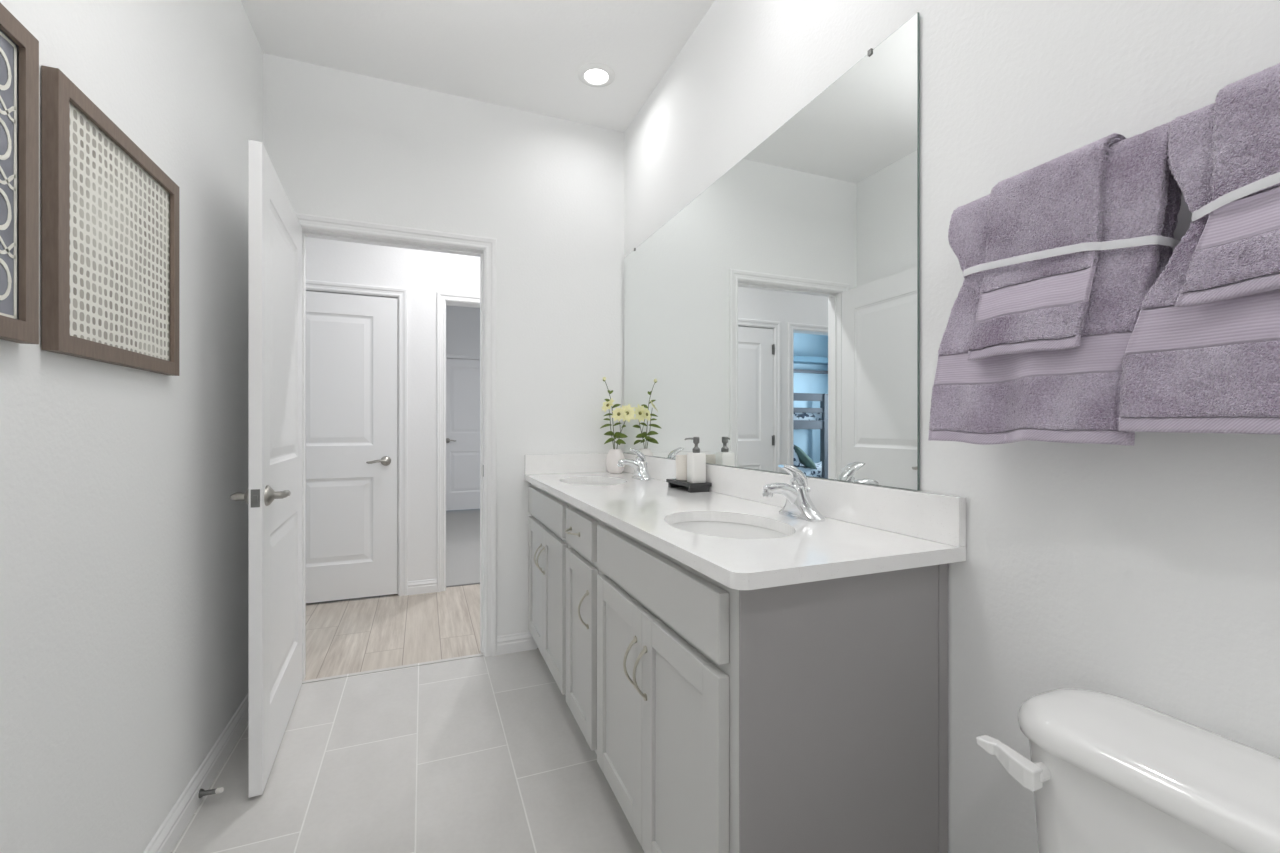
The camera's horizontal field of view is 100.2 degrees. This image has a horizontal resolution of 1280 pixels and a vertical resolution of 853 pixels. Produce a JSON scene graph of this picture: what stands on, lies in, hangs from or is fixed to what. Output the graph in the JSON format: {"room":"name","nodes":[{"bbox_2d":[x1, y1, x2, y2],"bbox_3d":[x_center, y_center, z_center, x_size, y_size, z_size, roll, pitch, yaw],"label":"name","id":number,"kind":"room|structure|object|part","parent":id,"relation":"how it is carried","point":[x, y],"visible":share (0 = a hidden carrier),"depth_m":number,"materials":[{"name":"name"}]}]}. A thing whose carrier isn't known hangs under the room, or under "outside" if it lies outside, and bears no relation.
{"room":"bathroom","nodes":[
{"label":"bathroom","id":0,"kind":"room"},
{"bbox_2d":[0,0,262,852],"bbox_3d":[-0.893,-0.240,0.312,0.120,2.800,4.590,0,0,-22],"label":"wall","id":1,"kind":"structure","parent":0,"point":[124,542],"depth_m":1.30,"materials":[{"name":"white paint"}]},
{"bbox_2d":[0,3,38,343],"bbox_3d":[-0.965,-0.410,0.688,0.024,0.532,0.531,0,0,-22],"label":"framed art","id":2,"kind":"object","parent":1,"relation":"attached to","point":[19,49],"visible":1,"depth_m":0.91,"materials":[{"name":"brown wood"}]},
{"bbox_2d":[41,65,178,375],"bbox_3d":[-1.185,-0.401,1.230,0.024,0.522,0.530,0,0,-22],"label":"framed art","id":3,"kind":"object","parent":1,"relation":"attached to","point":[110,214],"visible":1,"depth_m":1.14,"materials":[{"name":"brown wood"}]},
{"bbox_2d":[143,692,248,852],"bbox_3d":[-0.831,1.114,0.338,0.014,0.092,4.350,0,0,-22],"label":"baseboard","id":4,"kind":"structure","parent":1,"relation":"attached to","point":[165,839],"depth_m":1.64,"materials":[{"name":"white paint"}]},
{"bbox_2d":[198,787,223,797],"bbox_3d":[-1.316,1.123,1.643,0.082,0.039,0.026,0,0,5],"label":"door stop","id":5,"kind":"object","parent":1,"relation":"attached to","point":[202,792],"visible":1,"depth_m":1.64,"materials":[{"name":"silver metal"}]},
{"bbox_2d":[306,237,479,580],"bbox_3d":[-1.950,-0.240,3.612,4.300,2.800,0.120,0,0,-22],"label":"wall","id":6,"kind":"structure","parent":0,"point":[423,273],"depth_m":3.71,"materials":[{"name":"white paint"}]},
{"bbox_2d":[306,291,397,602],"bbox_3d":[-1.988,0.134,3.522,0.712,2.025,0.096,0,0,-22],"label":"door","id":7,"kind":"structure","parent":6,"relation":"in","point":[352,340],"depth_m":3.56,"materials":[{"name":"white paint"}]},
{"bbox_3d":[-1.756,0.234,3.597,0.149,0.066,0.061,0,0,-22],"label":"handle","id":8,"kind":"part","parent":7,"relation":"part of","materials":[{"name":"silver metal"}]},
{"bbox_2d":[306,280,407,595],"bbox_3d":[-2.007,0.106,3.579,0.838,2.107,0.138,0,0,-22],"label":"door frame","id":9,"kind":"structure","parent":6,"relation":"attached to","point":[402,293],"depth_m":3.67,"materials":[{"name":"white paint"}]},
{"bbox_2d":[408,579,436,594],"bbox_3d":[-1.512,1.114,3.717,0.185,0.092,0.014,0,0,-22],"label":"baseboard","id":10,"kind":"structure","parent":6,"relation":"attached to","point":[429,585],"depth_m":3.71,"materials":[{"name":"white paint"}]},
{"bbox_2d":[437,291,479,591],"bbox_3d":[-1.038,0.106,3.972,0.884,2.107,0.138,0,0,-22],"label":"door frame","id":11,"kind":"structure","parent":6,"relation":"attached to","point":[442,297],"depth_m":3.76,"materials":[{"name":"white paint"}]},
{"bbox_2d":[171,584,643,852],"bbox_3d":[-0.874,1.190,0.957,4.300,0.060,5.770,0,0,-22],"label":"floor","id":12,"kind":"structure","parent":0,"point":[481,754],"depth_m":1.87,"materials":[{"name":"tile"}]},
{"bbox_2d":[302,653,483,683],"bbox_3d":[-1.166,1.183,2.568,0.800,0.054,0.024,0,0,-22],"label":"threshold","id":13,"kind":"object","parent":12,"relation":"on","point":[481,654],"visible":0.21,"depth_m":2.56,"materials":[{"name":"wood"}]},
{"bbox_2d":[446,582,479,586],"bbox_3d":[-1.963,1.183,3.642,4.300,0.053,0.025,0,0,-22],"label":"threshold","id":14,"kind":"object","parent":12,"relation":"on","point":[479,582],"depth_m":3.92,"materials":[{"name":"silver metal"}]},
{"bbox_2d":[528,484,569,695],"bbox_3d":[-0.203,0.720,2.498,0.575,0.880,0.792,0,0,-22],"label":"vanity cabinet","id":15,"kind":"object","parent":12,"relation":"on","point":[547,544],"visible":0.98,"depth_m":2.33,"materials":[{"name":"grey paint"}]},
{"bbox_3d":[-0.492,0.745,2.564,0.022,0.576,0.358,0,0,-22],"label":"cabinet door","id":16,"kind":"part","parent":15,"relation":"part of","materials":[{"name":"grey paint"}]},
{"bbox_3d":[-0.462,0.593,2.416,0.035,0.127,0.017,0,0,-22],"label":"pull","id":17,"kind":"part","parent":15,"relation":"part of","materials":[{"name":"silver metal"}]},
{"bbox_3d":[-0.439,0.593,2.360,0.035,0.127,0.017,0,0,-22],"label":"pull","id":18,"kind":"part","parent":15,"relation":"part of","materials":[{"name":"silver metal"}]},
{"bbox_3d":[-0.424,0.368,2.397,0.022,0.129,0.718,0,0,-22],"label":"drawer","id":19,"kind":"part","parent":15,"relation":"part of","materials":[{"name":"grey paint"}]},
{"bbox_3d":[-0.356,0.745,2.231,0.022,0.576,0.358,0,0,-22],"label":"cabinet door","id":20,"kind":"part","parent":15,"relation":"part of","materials":[{"name":"grey paint"}]},
{"bbox_2d":[525,453,965,589],"bbox_3d":[0.037,0.212,1.939,0.550,0.132,2.026,0,0,-22],"label":"countertop","id":21,"kind":"structure","parent":15,"relation":"on","point":[866,529],"depth_m":1.30,"materials":[{"name":"white stone"}]},
{"bbox_2d":[570,482,615,484],"bbox_3d":[-0.216,0.354,2.454,0.337,0.152,0.467,0,0,-22],"label":"sink basin","id":22,"kind":"object","parent":21,"relation":"in","point":[586,483],"visible":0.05,"depth_m":2.65,"materials":[{"name":"white ceramic"}]},
{"bbox_2d":[606,449,624,472],"bbox_3d":[-0.131,0.184,2.844,0.099,0.128,0.099,0,0,-22],"label":"bud vase","id":23,"kind":"object","parent":21,"relation":"on","point":[614,455],"visible":0.94,"depth_m":2.81,"materials":[{"name":"white ceramic"}]},
{"bbox_2d":[601,398,621,448],"bbox_3d":[-0.153,0.049,2.820,0.115,0.398,0.071,0,0,2],"label":"flower sprig","id":24,"kind":"object","parent":23,"relation":"in","point":[606,405],"visible":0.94,"depth_m":2.82,"materials":[{"name":"green plant"}]},
{"bbox_2d":[603,377,620,448],"bbox_3d":[-0.148,-0.007,2.836,0.106,0.511,0.024,0,0,-22],"label":"flower sprig","id":25,"kind":"object","parent":23,"relation":"in","point":[604,378],"visible":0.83,"depth_m":2.84,"materials":[{"name":"green plant"}]},
{"bbox_3d":[-0.158,0.003,2.833,0.064,0.491,0.005,0,0,-22],"label":"stem","id":26,"kind":"part","parent":25,"relation":"part of","materials":[{"name":"green plant"}]},
{"bbox_2d":[611,404,634,446],"bbox_3d":[-0.101,0.064,2.838,0.101,0.368,0.137,0,0,-41],"label":"flower sprig","id":27,"kind":"object","parent":23,"relation":"in","point":[627,413],"visible":0.98,"depth_m":2.81,"materials":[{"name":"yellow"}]},
{"bbox_2d":[618,448,651,480],"bbox_3d":[-0.032,0.174,2.507,0.153,0.147,0.160,0,0,-22],"label":"faucet","id":28,"kind":"object","parent":21,"relation":"on","point":[641,472],"visible":1,"depth_m":2.49,"materials":[{"name":"silver metal"}]},
{"bbox_3d":[-0.041,0.187,2.503,0.134,0.074,0.050,0,0,-22],"label":"spout","id":29,"kind":"part","parent":28,"relation":"part of","materials":[{"name":"silver metal"}]},
{"bbox_3d":[-0.012,0.137,2.515,0.086,0.072,0.048,0,0,-22],"label":"lever","id":30,"kind":"part","parent":28,"relation":"part of","materials":[{"name":"silver metal"}]},
{"bbox_2d":[666,479,711,492],"bbox_3d":[0.189,0.231,2.107,0.095,0.034,0.207,0,0,-22],"label":"tray","id":31,"kind":"object","parent":21,"relation":"on","point":[692,487],"visible":0.93,"depth_m":2.02,"materials":[{"name":"grey wood"}]},
{"bbox_2d":[676,455,686,480],"bbox_3d":[0.175,0.165,2.138,0.067,0.098,0.067,0,0,-22],"label":"tumbler","id":32,"kind":"object","parent":31,"relation":"on","point":[681,460],"visible":0.73,"depth_m":2.11,"materials":[{"name":"white ceramic"}]},
{"bbox_2d":[684,437,705,482],"bbox_3d":[0.211,0.126,2.047,0.067,0.174,0.057,0,0,-22],"label":"soap dispenser","id":33,"kind":"object","parent":31,"relation":"on","point":[696,461],"visible":1,"depth_m":2.03,"materials":[{"name":"white ceramic"}]},
{"bbox_2d":[671,521,787,538],"bbox_3d":[0.221,0.354,1.376,0.337,0.152,0.467,0,0,-22],"label":"sink basin","id":34,"kind":"object","parent":21,"relation":"in","point":[711,528],"visible":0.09,"depth_m":1.55,"materials":[{"name":"white ceramic"}]},
{"bbox_2d":[763,464,824,521],"bbox_3d":[0.398,0.174,1.446,0.153,0.147,0.160,0,0,-22],"label":"faucet","id":35,"kind":"object","parent":21,"relation":"on","point":[798,505],"visible":1,"depth_m":1.43,"materials":[{"name":"silver metal"}]},
{"bbox_3d":[0.390,0.187,1.442,0.134,0.074,0.050,0,0,-22],"label":"spout","id":36,"kind":"part","parent":35,"relation":"part of","materials":[{"name":"silver metal"}]},
{"bbox_3d":[0.418,0.137,1.454,0.086,0.072,0.048,0,0,-22],"label":"lever","id":37,"kind":"part","parent":35,"relation":"part of","materials":[{"name":"silver metal"}]},
{"bbox_2d":[565,504,600,753],"bbox_3d":[0.018,0.720,1.951,0.576,0.880,0.386,0,0,-22],"label":"vanity cabinet","id":38,"kind":"object","parent":12,"relation":"on","point":[582,570],"visible":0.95,"depth_m":1.82,"materials":[{"name":"grey paint"}]},
{"bbox_3d":[-0.243,0.370,1.879,0.039,0.017,0.127,0,0,-22],"label":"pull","id":39,"kind":"part","parent":38,"relation":"part of","materials":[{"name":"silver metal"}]},
{"bbox_3d":[-0.206,0.368,1.861,0.022,0.129,0.331,0,0,-22],"label":"drawer","id":40,"kind":"part","parent":38,"relation":"part of","materials":[{"name":"grey paint"}]},
{"bbox_3d":[-0.184,0.595,1.733,0.035,0.127,0.017,0,0,-22],"label":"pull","id":41,"kind":"part","parent":38,"relation":"part of","materials":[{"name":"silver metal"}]},
{"bbox_2d":[597,520,947,852],"bbox_3d":[0.241,0.720,1.403,0.575,0.880,0.798,0,0,-22],"label":"vanity cabinet","id":42,"kind":"object","parent":12,"relation":"on","point":[809,717],"visible":0.99,"depth_m":1.07,"materials":[{"name":"grey paint"}]},
{"bbox_3d":[-0.054,0.745,1.486,0.022,0.576,0.366,0,0,-22],"label":"cabinet door","id":43,"kind":"part","parent":42,"relation":"part of","materials":[{"name":"grey paint"}]},
{"bbox_3d":[-0.025,0.593,1.341,0.035,0.132,0.017,0,0,-22],"label":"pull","id":44,"kind":"part","parent":42,"relation":"part of","materials":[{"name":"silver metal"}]},
{"bbox_3d":[-0.001,0.593,1.280,0.035,0.132,0.017,0,0,-22],"label":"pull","id":45,"kind":"part","parent":42,"relation":"part of","materials":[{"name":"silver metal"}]},
{"bbox_3d":[0.015,0.368,1.315,0.022,0.129,0.735,0,0,-22],"label":"drawer","id":46,"kind":"part","parent":42,"relation":"part of","materials":[{"name":"grey paint"}]},
{"bbox_3d":[0.035,0.670,1.322,0.019,0.780,0.793,0,0,-22],"label":"frame","id":47,"kind":"part","parent":42,"relation":"part of","materials":[{"name":"grey paint"}]},
{"bbox_3d":[0.084,0.745,1.144,0.022,0.576,0.368,0,0,-22],"label":"cabinet door","id":48,"kind":"part","parent":42,"relation":"part of","materials":[{"name":"grey paint"}]},
{"bbox_3d":[0.417,0.720,1.046,0.518,0.880,0.004,0,0,-22],"label":"panel","id":49,"kind":"part","parent":42,"relation":"part of","materials":[{"name":"grey wood"}]},
{"bbox_2d":[976,688,1279,852],"bbox_3d":[0.511,0.786,0.573,0.691,0.747,0.478,0,0,-22],"label":"toilet","id":50,"kind":"object","parent":12,"relation":"on","point":[1104,772],"visible":1,"depth_m":0.70,"materials":[{"name":"white ceramic"}]},
{"bbox_3d":[0.562,0.504,0.806,0.045,0.037,0.085,0,0,-22],"label":"flush lever","id":51,"kind":"part","parent":50,"relation":"part of","materials":[{"name":"white plastic"}]},
{"bbox_3d":[0.741,0.621,0.660,0.191,0.309,0.442,0,0,-22],"label":"tank","id":52,"kind":"part","parent":50,"relation":"part of","materials":[{"name":"white ceramic"}]},
{"bbox_2d":[263,53,623,647],"bbox_3d":[-0.893,-0.240,2.724,1.692,2.800,0.120,0,0,-22],"label":"wall","id":53,"kind":"structure","parent":0,"point":[340,144],"depth_m":2.75,"materials":[{"name":"white paint"}]},
{"bbox_2d":[230,140,301,797],"bbox_3d":[-1.361,0.131,2.023,0.157,2.035,0.814,0,0,-25],"label":"door","id":54,"kind":"structure","parent":53,"relation":"in","point":[273,497],"depth_m":1.82,"materials":[{"name":"white paint"}]},
{"bbox_3d":[-1.281,0.223,1.735,0.061,0.066,0.149,0,0,-25],"label":"handle","id":55,"kind":"part","parent":54,"relation":"part of","materials":[{"name":"silver metal"}]},
{"bbox_3d":[-1.192,0.223,1.657,0.024,0.056,0.008,0,0,-25],"label":"latch plate","id":56,"kind":"part","parent":54,"relation":"part of","materials":[{"name":"silver metal"}]},
{"bbox_3d":[-1.194,0.223,1.775,0.061,0.066,0.149,0,0,-25],"label":"handle","id":57,"kind":"part","parent":54,"relation":"part of","materials":[{"name":"silver metal"}]},
{"bbox_2d":[295,213,496,679],"bbox_3d":[-1.178,0.104,2.599,0.924,2.112,0.138,0,0,-22],"label":"door frame","id":58,"kind":"structure","parent":53,"relation":"attached to","point":[305,220],"depth_m":2.70,"materials":[{"name":"white paint"}]},
{"bbox_2d":[497,631,536,654],"bbox_3d":[-0.634,1.114,2.757,0.203,0.092,0.014,0,0,-22],"label":"baseboard","id":59,"kind":"structure","parent":53,"relation":"attached to","point":[524,641],"depth_m":2.75,"materials":[{"name":"white paint"}]},
{"bbox_2d":[446,509,479,585],"bbox_3d":[-3.066,1.190,5.298,8.100,0.060,3.875,0,0,-22],"label":"floor","id":60,"kind":"structure","parent":0,"point":[462,526],"depth_m":5.17,"materials":[{"name":"grey"}]},
{"bbox_2d":[446,305,479,354],"bbox_3d":[-1.480,-0.240,7.774,3.300,2.800,0.120,0,0,-22],"label":"wall","id":61,"kind":"structure","parent":0,"point":[462,323],"depth_m":7.32,"materials":[{"name":"white paint"}]},
{"bbox_2d":[446,359,479,510],"bbox_3d":[-2.308,0.110,7.367,0.752,2.060,0.096,0,0,-22],"label":"door","id":62,"kind":"structure","parent":61,"relation":"in","point":[462,375],"depth_m":7.33,"materials":[{"name":"white paint"}]},
{"bbox_2d":[446,353,479,358],"bbox_3d":[-2.307,0.086,7.364,0.884,2.147,0.018,0,0,-22],"label":"door frame","id":63,"kind":"structure","parent":61,"relation":"attached to","point":[462,356],"depth_m":7.32,"materials":[{"name":"white paint"}]},
{"bbox_2d":[241,0,714,132],"bbox_3d":[-0.053,-1.680,0.653,1.932,0.080,4.590,0,0,-22],"label":"ceiling","id":64,"kind":"structure","parent":0,"point":[526,55],"depth_m":2.30,"materials":[{"name":"white paint"}]},
{"bbox_2d":[577,63,614,86],"bbox_3d":[-0.203,-1.634,2.497,0.176,0.009,0.176,0,0,-22],"label":"recessed light","id":65,"kind":"object","parent":64,"relation":"in","point":[590,74],"visible":1,"depth_m":2.49,"materials":[{"name":"white plastic"}]},
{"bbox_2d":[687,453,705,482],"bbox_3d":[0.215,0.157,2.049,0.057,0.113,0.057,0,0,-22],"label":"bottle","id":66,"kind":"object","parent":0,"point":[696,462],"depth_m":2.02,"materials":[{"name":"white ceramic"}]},
{"bbox_2d":[624,0,1279,852],"bbox_3d":[0.786,-0.240,0.993,0.120,2.800,4.590,0,0,-22],"label":"wall","id":67,"kind":"structure","parent":0,"point":[1146,572],"depth_m":0.98,"materials":[{"name":"white paint"}]},
{"bbox_2d":[624,12,918,490],"bbox_3d":[0.270,-0.397,2.090,0.012,1.084,1.906,0,0,-22],"label":"wall mirror","id":68,"kind":"object","parent":67,"relation":"attached to","point":[771,321],"visible":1,"depth_m":1.58,"materials":[{"name":"silver glass"}]},
{"bbox_2d":[623,453,965,546],"bbox_3d":[0.283,0.197,2.039,0.020,0.102,2.026,0,0,-22],"label":"backsplash","id":69,"kind":"structure","parent":67,"relation":"attached to","point":[940,518],"depth_m":1.34,"materials":[{"name":"white stone"}]},
{"bbox_3d":[0.775,-0.396,0.751,0.081,0.047,0.660,0,0,-22],"label":"towel bar","id":70,"kind":"object","parent":67,"relation":"attached to","visible":0},
{"bbox_2d":[928,122,1181,444],"bbox_3d":[0.668,-0.197,0.897,0.088,0.459,0.356,0,0,-22],"label":"bath towel","id":71,"kind":"object","parent":70,"relation":"hanging from","point":[1068,395],"visible":0.71,"depth_m":0.81,"materials":[{"name":"purple fabric"}]},
{"bbox_2d":[967,133,1126,360],"bbox_3d":[0.673,-0.279,0.888,0.110,0.322,0.200,0,0,-22],"label":"hand towel","id":72,"kind":"object","parent":71,"relation":"on","point":[1040,304],"visible":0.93,"depth_m":0.85,"materials":[{"name":"purple fabric"}]},
{"bbox_2d":[963,235,1179,277],"bbox_3d":[0.681,-0.271,0.879,0.104,0.040,0.293,0,0,-22],"label":"ribbon","id":73,"kind":"object","parent":71,"relation":"attached to","point":[1154,239],"visible":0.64,"depth_m":0.80,"materials":[{"name":"white fabric"}]},
{"bbox_2d":[1118,103,1279,434],"bbox_3d":[0.793,-0.208,0.598,0.079,0.437,0.402,0,0,-22],"label":"bath towel","id":74,"kind":"object","parent":70,"relation":"hanging from","point":[1214,367],"visible":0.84,"depth_m":0.70,"materials":[{"name":"purple fabric"}]},
{"bbox_2d":[1174,63,1279,306],"bbox_3d":[0.788,-0.298,0.608,0.106,0.285,0.237,0,0,-22],"label":"hand towel","id":75,"kind":"object","parent":74,"relation":"on","point":[1236,254],"visible":0.99,"depth_m":0.65,"materials":[{"name":"purple fabric"}]},
{"bbox_2d":[1191,172,1279,221],"bbox_3d":[0.798,-0.280,0.591,0.105,0.027,0.272,0,0,-22],"label":"ribbon","id":76,"kind":"object","parent":74,"relation":"attached to","point":[1273,179],"visible":0.66,"depth_m":0.65,"materials":[{"name":"white fabric"}]}
]}

